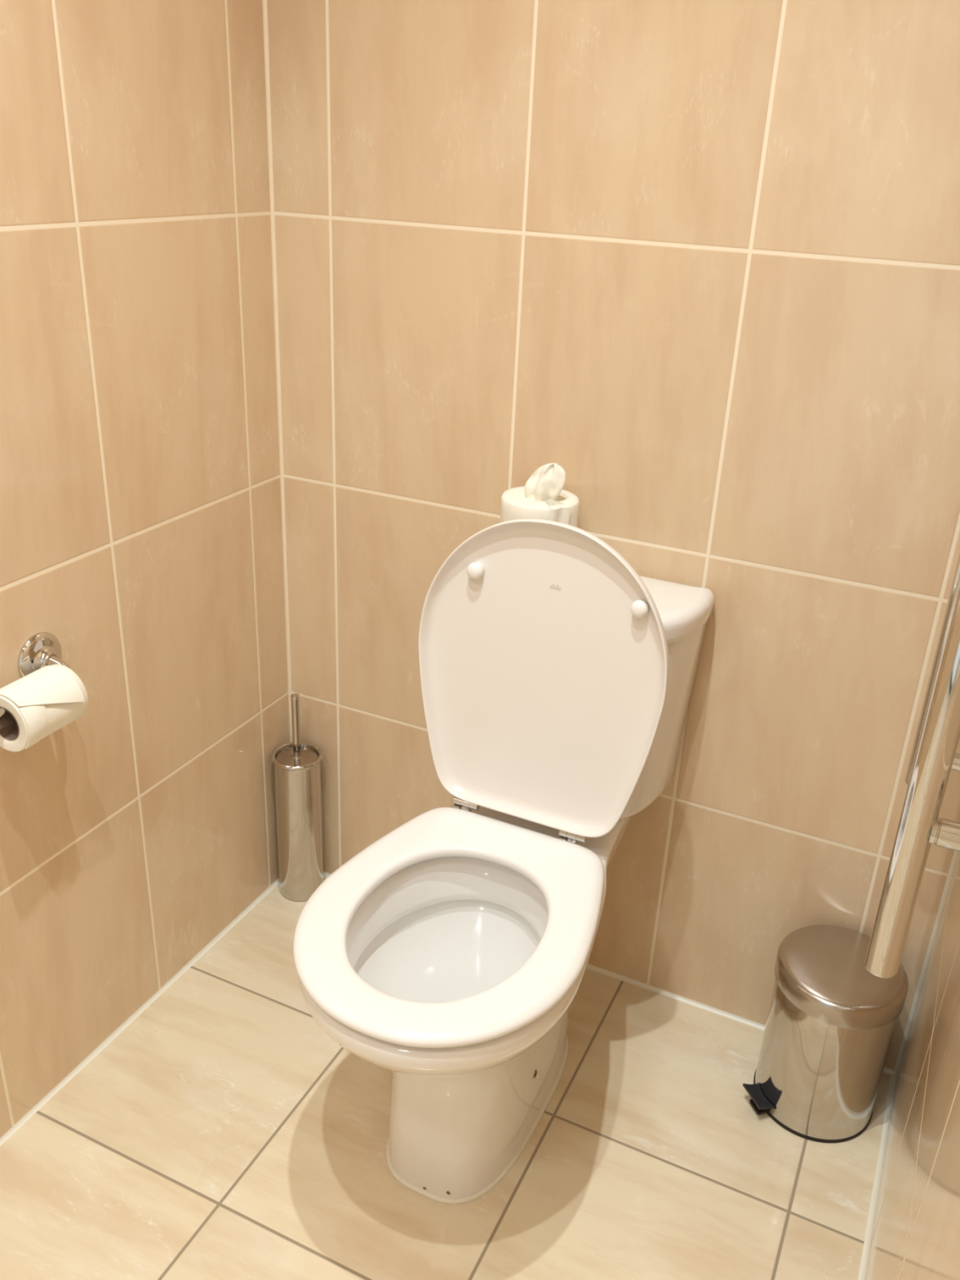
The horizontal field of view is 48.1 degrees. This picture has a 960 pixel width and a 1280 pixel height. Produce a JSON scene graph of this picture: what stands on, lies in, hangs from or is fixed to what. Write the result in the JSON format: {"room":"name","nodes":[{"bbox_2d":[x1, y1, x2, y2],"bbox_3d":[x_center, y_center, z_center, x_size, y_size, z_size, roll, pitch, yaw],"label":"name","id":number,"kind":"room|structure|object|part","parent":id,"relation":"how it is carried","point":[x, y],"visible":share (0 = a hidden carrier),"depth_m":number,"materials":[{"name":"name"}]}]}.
{"room":"bathroom","nodes":[
{"label":"bathroom","id":0,"kind":"room"},
{"bbox_2d":[0,0,289,1137],"bbox_3d":[-0.829,-0.284,0.632,0.100,2.450,2.450,13,27,22],"label":"wall","id":1,"kind":"structure","parent":0,"point":[141,528],"depth_m":1.45,"materials":[{"name":"tile"}]},
{"bbox_2d":[0,631,71,719],"bbox_3d":[-0.543,0.047,1.292,0.064,0.068,0.164,13,27,22],"label":"toilet roll holder","id":2,"kind":"object","parent":1,"relation":"attached to","point":[42,649],"visible":0.6,"depth_m":1.33,"materials":[{"name":"silver metal"}]},
{"bbox_3d":[-0.541,0.025,1.340,0.022,0.068,0.068,13,27,22],"label":"wall plate","id":3,"kind":"part","parent":2,"relation":"part of","materials":[{"name":"silver metal"}]},
{"bbox_2d":[0,664,88,751],"bbox_3d":[-0.527,0.079,1.280,0.077,0.075,0.096,13,27,22],"label":"toilet roll","id":4,"kind":"object","parent":2,"relation":"hanging from","point":[45,700],"visible":1,"depth_m":1.26,"materials":[{"name":"white paper"}]},
{"bbox_2d":[0,877,279,1146],"bbox_3d":[-0.854,0.854,1.084,0.008,0.008,2.350,13,27,22],"label":"trim","id":5,"kind":"structure","parent":1,"relation":"attached to","point":[113,1035],"depth_m":1.68,"materials":[{"name":"white plastic"}]},
{"bbox_2d":[262,0,292,742],"bbox_3d":[-0.300,-0.680,1.541,0.006,2.450,0.006,13,27,22],"label":"trim","id":6,"kind":"structure","parent":1,"relation":"attached to","point":[264,2],"depth_m":1.64,"materials":[{"name":"white plastic"}]},
{"bbox_2d":[0,876,890,1279],"bbox_3d":[-0.364,1.019,0.902,1.298,0.100,2.550,13,27,22],"label":"floor","id":7,"kind":"structure","parent":0,"point":[223,1134],"depth_m":1.47,"materials":[{"name":"tile"}]},
{"bbox_2d":[271,693,323,901],"bbox_3d":[-0.322,0.276,1.908,0.089,0.405,0.089,13,27,22],"label":"toilet brush","id":8,"kind":"object","parent":7,"relation":"on","point":[296,764],"visible":0.99,"depth_m":1.89,"materials":[{"name":"metal"}]},
{"bbox_3d":[-0.316,0.148,1.849,0.015,0.122,0.015,13,27,22],"label":"handle","id":9,"kind":"part","parent":8,"relation":"part of","materials":[{"name":"metal"}]},
{"bbox_3d":[-0.319,0.205,1.875,0.073,0.011,0.073,13,27,22],"label":"lid","id":10,"kind":"part","parent":8,"relation":"part of","materials":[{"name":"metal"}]},
{"bbox_2d":[292,518,714,1204],"bbox_3d":[0.020,0.284,1.393,0.344,0.852,0.668,13,27,22],"label":"toilet","id":11,"kind":"object","parent":7,"relation":"on","point":[450,955],"visible":1,"depth_m":1.39,"materials":[{"name":"white ceramic"}]},
{"bbox_3d":[-0.033,0.332,1.290,0.342,0.017,0.415,13,27,22],"label":"seat","id":12,"kind":"part","parent":11,"relation":"part of","materials":[{"name":"white plastic"}]},
{"bbox_3d":[-0.019,0.242,1.500,0.013,0.024,0.012,13,27,22],"label":"hinge post","id":13,"kind":"part","parent":11,"relation":"part of","materials":[{"name":"silver metal"}]},
{"bbox_2d":[500,462,579,527],"bbox_3d":[0.082,-0.174,1.490,0.107,0.153,0.107,13,27,22],"label":"toilet roll","id":14,"kind":"object","parent":11,"relation":"on","point":[543,496],"visible":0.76,"depth_m":1.45,"materials":[{"name":"white paper"}]},
{"bbox_3d":[0.074,0.046,1.388,0.342,0.412,0.051,13,27,22],"label":"lid","id":15,"kind":"part","parent":11,"relation":"part of","materials":[{"name":"white plastic"}]},
{"bbox_3d":[0.123,0.276,1.441,0.013,0.024,0.012,13,27,22],"label":"hinge post","id":16,"kind":"part","parent":11,"relation":"part of","materials":[{"name":"silver metal"}]},
{"bbox_3d":[0.136,-0.059,1.474,0.339,0.038,0.184,13,27,22],"label":"cistern lid","id":17,"kind":"part","parent":11,"relation":"part of","materials":[{"name":"white ceramic"}]},
{"bbox_2d":[742,924,908,1142],"bbox_3d":[0.497,0.564,1.551,0.183,0.252,0.179,13,27,22],"label":"pedal bin","id":18,"kind":"object","parent":7,"relation":"on","point":[831,1022],"visible":0.93,"depth_m":1.49,"materials":[{"name":"silver metal"}]},
{"bbox_3d":[0.505,0.467,1.506,0.176,0.037,0.176,13,27,22],"label":"lid","id":19,"kind":"part","parent":18,"relation":"part of","materials":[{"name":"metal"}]},
{"bbox_2d":[266,0,959,1070],"bbox_3d":[0.216,-0.582,1.379,1.098,2.450,0.100,13,27,22],"label":"wall","id":20,"kind":"structure","parent":0,"point":[696,261],"depth_m":1.44,"materials":[{"name":"tile"}]},
{"bbox_2d":[323,871,895,1075],"bbox_3d":[0.142,0.546,1.849,1.098,0.007,0.007,13,27,22],"label":"trim","id":21,"kind":"structure","parent":20,"relation":"attached to","point":[589,966],"depth_m":1.77,"materials":[{"name":"white plastic"}]},
{"bbox_2d":[865,851,959,1279],"bbox_3d":[0.252,-0.026,0.183,0.100,2.450,2.450,13,27,22],"label":"wall","id":22,"kind":"structure","parent":0,"point":[916,1234],"depth_m":1.09,"materials":[{"name":"tile"}]},
{"bbox_2d":[857,1073,897,1279],"bbox_3d":[0.131,1.088,0.675,0.009,0.009,2.350,13,27,22],"label":"trim","id":23,"kind":"structure","parent":22,"relation":"attached to","point":[865,1253],"depth_m":1.47,"materials":[{"name":"white plastic"}]},
{"bbox_2d":[864,552,959,977],"bbox_3d":[0.501,-0.086,1.004,0.090,0.751,0.405,13,27,22],"label":"towel rail","id":24,"kind":"object","parent":22,"relation":"attached to","point":[932,758],"visible":1,"depth_m":0.94,"materials":[{"name":"silver metal"}]},
{"bbox_2d":[893,850,959,1073],"bbox_3d":[0.687,-0.445,1.131,0.006,2.450,0.006,13,27,22],"label":"trim","id":25,"kind":"structure","parent":22,"relation":"attached to","point":[956,852],"depth_m":1.55,"materials":[{"name":"white plastic"}]}
]}

